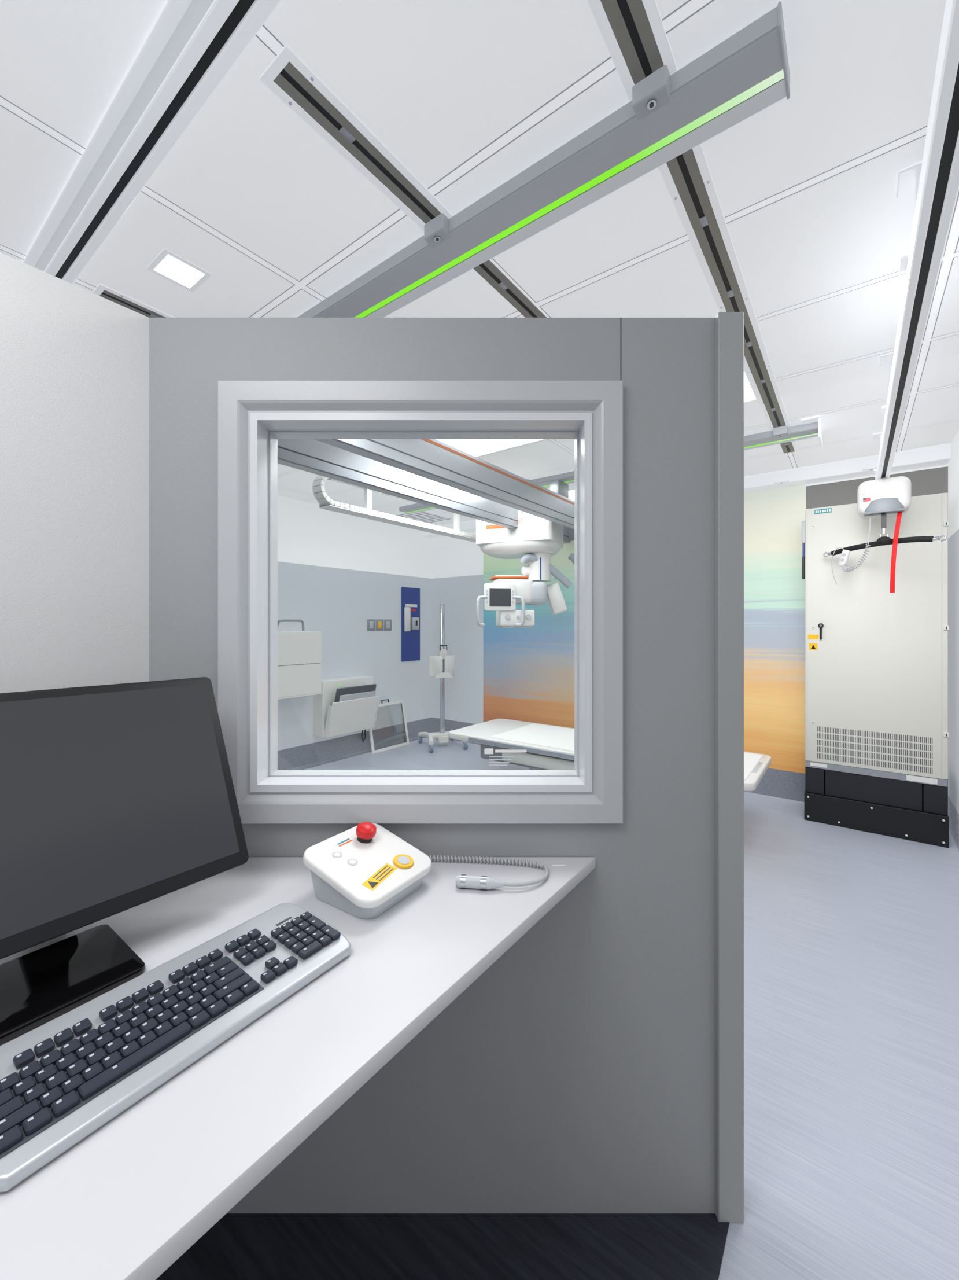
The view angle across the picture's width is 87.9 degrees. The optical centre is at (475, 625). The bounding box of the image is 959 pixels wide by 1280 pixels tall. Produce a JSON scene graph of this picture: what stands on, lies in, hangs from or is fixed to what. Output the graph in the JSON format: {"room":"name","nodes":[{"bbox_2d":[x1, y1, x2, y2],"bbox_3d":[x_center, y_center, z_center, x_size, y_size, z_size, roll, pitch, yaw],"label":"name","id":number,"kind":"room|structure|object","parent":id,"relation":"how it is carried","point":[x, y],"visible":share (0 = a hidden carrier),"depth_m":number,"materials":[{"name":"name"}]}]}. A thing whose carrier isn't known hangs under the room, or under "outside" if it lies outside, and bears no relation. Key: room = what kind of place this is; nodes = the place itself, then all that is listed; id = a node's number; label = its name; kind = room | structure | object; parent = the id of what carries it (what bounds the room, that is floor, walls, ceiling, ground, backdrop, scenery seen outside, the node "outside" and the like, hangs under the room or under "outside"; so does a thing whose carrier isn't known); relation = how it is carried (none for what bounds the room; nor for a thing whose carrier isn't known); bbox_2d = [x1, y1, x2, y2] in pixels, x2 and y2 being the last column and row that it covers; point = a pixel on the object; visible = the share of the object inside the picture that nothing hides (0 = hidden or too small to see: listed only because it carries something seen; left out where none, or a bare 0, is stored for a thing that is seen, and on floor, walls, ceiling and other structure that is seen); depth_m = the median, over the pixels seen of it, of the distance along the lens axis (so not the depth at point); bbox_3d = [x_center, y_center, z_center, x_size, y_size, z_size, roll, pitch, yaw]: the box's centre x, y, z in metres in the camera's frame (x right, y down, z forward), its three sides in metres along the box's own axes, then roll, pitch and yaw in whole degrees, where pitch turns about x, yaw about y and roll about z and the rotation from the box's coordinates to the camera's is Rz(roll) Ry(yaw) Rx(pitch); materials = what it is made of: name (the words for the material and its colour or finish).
{"room":"x-ray control room","nodes":[
{"label":"x-ray control room","id":0,"kind":"room"},
{"bbox_2d":[0,252,149,693],"bbox_3d":[-1.584,0.335,0.201,0.100,2.131,2.800,0,0,37],"label":"wall","id":1,"kind":"structure","parent":0,"point":[74,360],"depth_m":1.06,"materials":[{"name":"white paint"}]},
{"bbox_2d":[0,856,596,1279],"bbox_3d":[-0.826,0.561,0.415,0.844,0.027,2.561,0,0,37],"label":"desk","id":2,"kind":"object","parent":1,"relation":"attached to","point":[127,1200],"visible":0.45,"depth_m":0.63,"materials":[{"name":"white laminate"}]},
{"bbox_2d":[0,677,248,1045],"bbox_3d":[-0.662,0.329,0.800,0.253,0.437,0.552,0,0,37],"label":"display","id":3,"kind":"object","parent":2,"relation":"on","point":[115,798],"visible":0.98,"depth_m":0.84,"materials":[{"name":"black plastic"}]},
{"bbox_2d":[0,902,351,1192],"bbox_3d":[-0.407,0.530,0.706,0.207,0.034,0.462,0,0,37],"label":"keyboard","id":4,"kind":"object","parent":2,"relation":"on","point":[65,1078],"visible":1,"depth_m":0.64,"materials":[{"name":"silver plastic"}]},
{"bbox_2d":[303,821,431,918],"bbox_3d":[-0.221,0.490,1.032,0.202,0.116,0.206,0,0,33],"label":"control console","id":5,"kind":"object","parent":2,"relation":"on","point":[363,871],"visible":1,"depth_m":0.99,"materials":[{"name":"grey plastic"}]},
{"bbox_2d":[427,854,565,889],"bbox_3d":[-0.003,0.535,1.090,0.408,0.027,0.132,0,0,5],"label":"switch","id":6,"kind":"object","parent":2,"relation":"on","point":[485,882],"visible":0.76,"depth_m":1.04,"materials":[{"name":"grey plastic"}]},
{"bbox_2d":[277,495,431,750],"bbox_3d":[-2.698,0.090,3.638,0.100,2.620,7.125,0,0,37],"label":"wall","id":7,"kind":"structure","parent":0,"point":[337,572],"depth_m":5.37,"materials":[{"name":"grey paint"}]},
{"bbox_2d":[277,619,321,700],"bbox_3d":[-1.748,0.302,4.595,0.254,0.716,0.600,0,0,37],"label":"wall-mounted box","id":8,"kind":"object","parent":7,"relation":"attached to","point":[300,653],"visible":0.62,"depth_m":4.56,"materials":[{"name":"white metal"}]},
{"bbox_2d":[313,675,379,741],"bbox_3d":[-1.310,0.909,5.136,0.296,0.718,0.650,0,0,37],"label":"wall rack","id":9,"kind":"object","parent":7,"relation":"attached to","point":[348,705],"visible":0.98,"depth_m":5.00,"materials":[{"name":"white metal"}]},
{"bbox_2d":[367,619,391,630],"bbox_3d":[-1.092,-0.006,5.657,0.011,0.127,0.355,0,0,37],"label":"switch plates","id":10,"kind":"object","parent":7,"relation":"attached to","point":[371,622],"visible":0.79,"depth_m":5.65,"materials":[{"name":"grey plastic"}]},
{"bbox_2d":[401,586,420,661],"bbox_3d":[-0.764,-0.015,6.037,0.074,0.890,0.305,0,0,37],"label":"panel","id":11,"kind":"object","parent":7,"relation":"attached to","point":[410,596],"visible":1,"depth_m":6.03,"materials":[{"name":"blue plastic"}]},
{"bbox_2d":[277,717,805,802],"bbox_3d":[-0.742,1.302,2.162,4.838,0.257,6.943,0,0,37],"label":"baseboard","id":12,"kind":"structure","parent":7,"relation":"attached to","point":[790,785],"depth_m":5.07,"materials":[{"name":"plastic"}]},
{"bbox_2d":[155,1213,729,1279],"bbox_3d":[-0.582,1.398,-0.093,1.850,0.004,3.543,0,0,37],"label":"floor","id":13,"kind":"structure","parent":0,"point":[239,1246],"depth_m":1.11,"materials":[{"name":"plastic"}]},
{"bbox_2d":[149,311,744,1222],"bbox_3d":[-0.073,0.333,1.232,1.404,2.135,0.134,0,0,0],"label":"wall","id":14,"kind":"structure","parent":0,"point":[596,1065],"depth_m":1.18,"materials":[{"name":"grey paint"}]},
{"bbox_2d":[217,380,623,824],"bbox_3d":[-0.129,-0.054,1.228,0.948,1.036,0.132,0,0,0],"label":"window","id":15,"kind":"structure","parent":14,"relation":"in","point":[247,410],"depth_m":1.17,"materials":[{"name":"grey metal"}]},
{"bbox_2d":[268,430,579,776],"bbox_3d":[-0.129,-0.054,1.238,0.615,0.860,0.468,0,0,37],"label":"bead","id":16,"kind":"object","parent":15,"relation":"attached to","point":[269,431],"depth_m":1.24},
{"bbox_2d":[22,0,958,479],"bbox_3d":[-0.246,-1.065,3.059,4.486,0.310,3.772,0,0,37],"label":"rails","id":17,"kind":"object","parent":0,"point":[191,46],"depth_m":1.15,"materials":[{"name":"silver metal"}]},
{"bbox_2d":[146,247,212,292],"bbox_3d":[-1.019,-1.217,1.712,0.150,0.005,0.150,0,0,37],"label":"ceiling light","id":18,"kind":"object","parent":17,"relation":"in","point":[168,265],"depth_m":1.70,"materials":[{"name":"white plastic"}]},
{"bbox_2d":[312,475,476,542],"bbox_3d":[-0.537,-1.037,4.320,0.125,0.364,1.972,0,0,37],"label":"chain","id":19,"kind":"object","parent":17,"relation":"hanging from","point":[326,503],"visible":0.7,"depth_m":3.92,"materials":[{"name":"white plastic"}]},
{"bbox_2d":[392,510,454,523],"bbox_3d":[-0.637,-1.215,5.622,0.580,0.009,0.580,0,0,37],"label":"grille","id":20,"kind":"object","parent":17,"relation":"in","point":[427,517],"depth_m":5.56,"materials":[{"name":"white metal"}]},
{"bbox_2d":[277,439,574,627],"bbox_3d":[-0.128,-0.575,3.728,0.970,1.187,3.580,0,0,37],"label":"machine","id":21,"kind":"object","parent":17,"relation":"hanging from","point":[516,517],"visible":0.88,"depth_m":3.52,"materials":[{"name":"metal"}]},
{"bbox_2d":[92,0,798,454],"bbox_3d":[0.293,-1.216,2.491,1.935,0.007,3.920,0,0,37],"label":"tracks","id":22,"kind":"object","parent":17,"relation":"attached to","point":[633,33],"depth_m":1.35,"materials":[{"name":"black metal"}]},
{"bbox_2d":[0,0,958,526],"bbox_3d":[-0.740,-1.250,2.149,5.020,0.060,7.125,0,0,37],"label":"ceiling tiles","id":23,"kind":"structure","parent":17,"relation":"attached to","point":[469,95],"depth_m":1.36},
{"bbox_2d":[436,371,756,500],"bbox_3d":[0.034,-1.218,3.196,2.977,0.003,4.242,0,0,37],"label":"panels","id":24,"kind":"object","parent":17,"relation":"in","point":[474,447],"depth_m":3.33,"materials":[{"name":"white"}]},
{"bbox_2d":[823,476,947,592],"bbox_3d":[2.522,-0.554,3.119,0.294,0.714,0.681,0,0,-37],"label":"lift","id":25,"kind":"object","parent":17,"relation":"hanging from","point":[884,497],"visible":1,"depth_m":3.01,"materials":[{"name":"grey plastic"}]},
{"bbox_2d":[484,748,526,765],"bbox_3d":[0.075,0.328,1.241,0.084,0.043,0.064,0,0,37],"label":"label","id":26,"kind":"object","parent":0,"point":[487,750],"depth_m":1.24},
{"bbox_2d":[296,1,822,513],"bbox_3d":[-0.039,-1.160,3.098,3.588,0.119,2.675,0,0,37],"label":"beam","id":27,"kind":"structure","parent":0,"point":[668,116],"depth_m":1.28,"materials":[{"name":"grey metal"}]},
{"bbox_2d":[302,737,958,1279],"bbox_3d":[-0.740,1.430,2.149,5.020,0.060,7.125,0,0,37],"label":"floor","id":28,"kind":"structure","parent":0,"point":[852,936],"depth_m":1.66,"materials":[{"name":"grey"}]},
{"bbox_2d":[369,699,409,753],"bbox_3d":[-0.996,1.126,5.682,0.121,0.551,0.560,0,0,37],"label":"frame","id":29,"kind":"object","parent":28,"relation":"on","point":[405,739],"visible":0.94,"depth_m":5.82,"materials":[{"name":"metal"}]},
{"bbox_2d":[418,602,468,752],"bbox_3d":[-0.388,0.570,5.785,0.460,1.661,0.574,0,0,-21],"label":"stand","id":30,"kind":"object","parent":28,"relation":"on","point":[437,664],"visible":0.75,"depth_m":5.76,"materials":[{"name":"white metal"}]},
{"bbox_2d":[449,718,771,791],"bbox_3d":[0.906,1.147,3.834,2.300,0.506,0.824,0,0,37],"label":"table","id":31,"kind":"object","parent":28,"relation":"on","point":[548,747],"visible":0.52,"depth_m":3.85,"materials":[{"name":"white plastic"}]},
{"bbox_2d":[802,492,949,847],"bbox_3d":[2.790,0.278,3.524,0.780,2.240,0.412,0,0,37],"label":"tall cabinet","id":32,"kind":"object","parent":28,"relation":"on","point":[877,735],"visible":1,"depth_m":3.35,"materials":[{"name":"white metal"}]},
{"bbox_2d":[423,443,951,538],"bbox_3d":[1.298,-1.166,4.829,4.818,0.107,0.189,0,0,37],"label":"band","id":33,"kind":"object","parent":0,"point":[941,454],"depth_m":3.71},
{"bbox_2d":[431,464,948,723],"bbox_3d":[1.426,0.090,4.915,4.920,2.620,0.100,0,0,37],"label":"wall","id":34,"kind":"structure","parent":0,"point":[458,564],"depth_m":6.07,"materials":[{"name":"grey paint"}]},
{"bbox_2d":[483,466,948,786],"bbox_3d":[1.682,0.026,4.649,3.989,2.293,0.011,0,0,37],"label":"mural panel","id":35,"kind":"object","parent":34,"relation":"attached to","point":[529,673],"depth_m":4.13,"materials":[{"name":"multicoloured paint"}]},
{"bbox_2d":[948,429,958,850],"bbox_3d":[1.188,0.090,0.620,0.100,2.620,7.025,0,0,37],"label":"wall","id":36,"kind":"structure","parent":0,"point":[953,464],"depth_m":3.26,"materials":[{"name":"white paint"}]}
]}

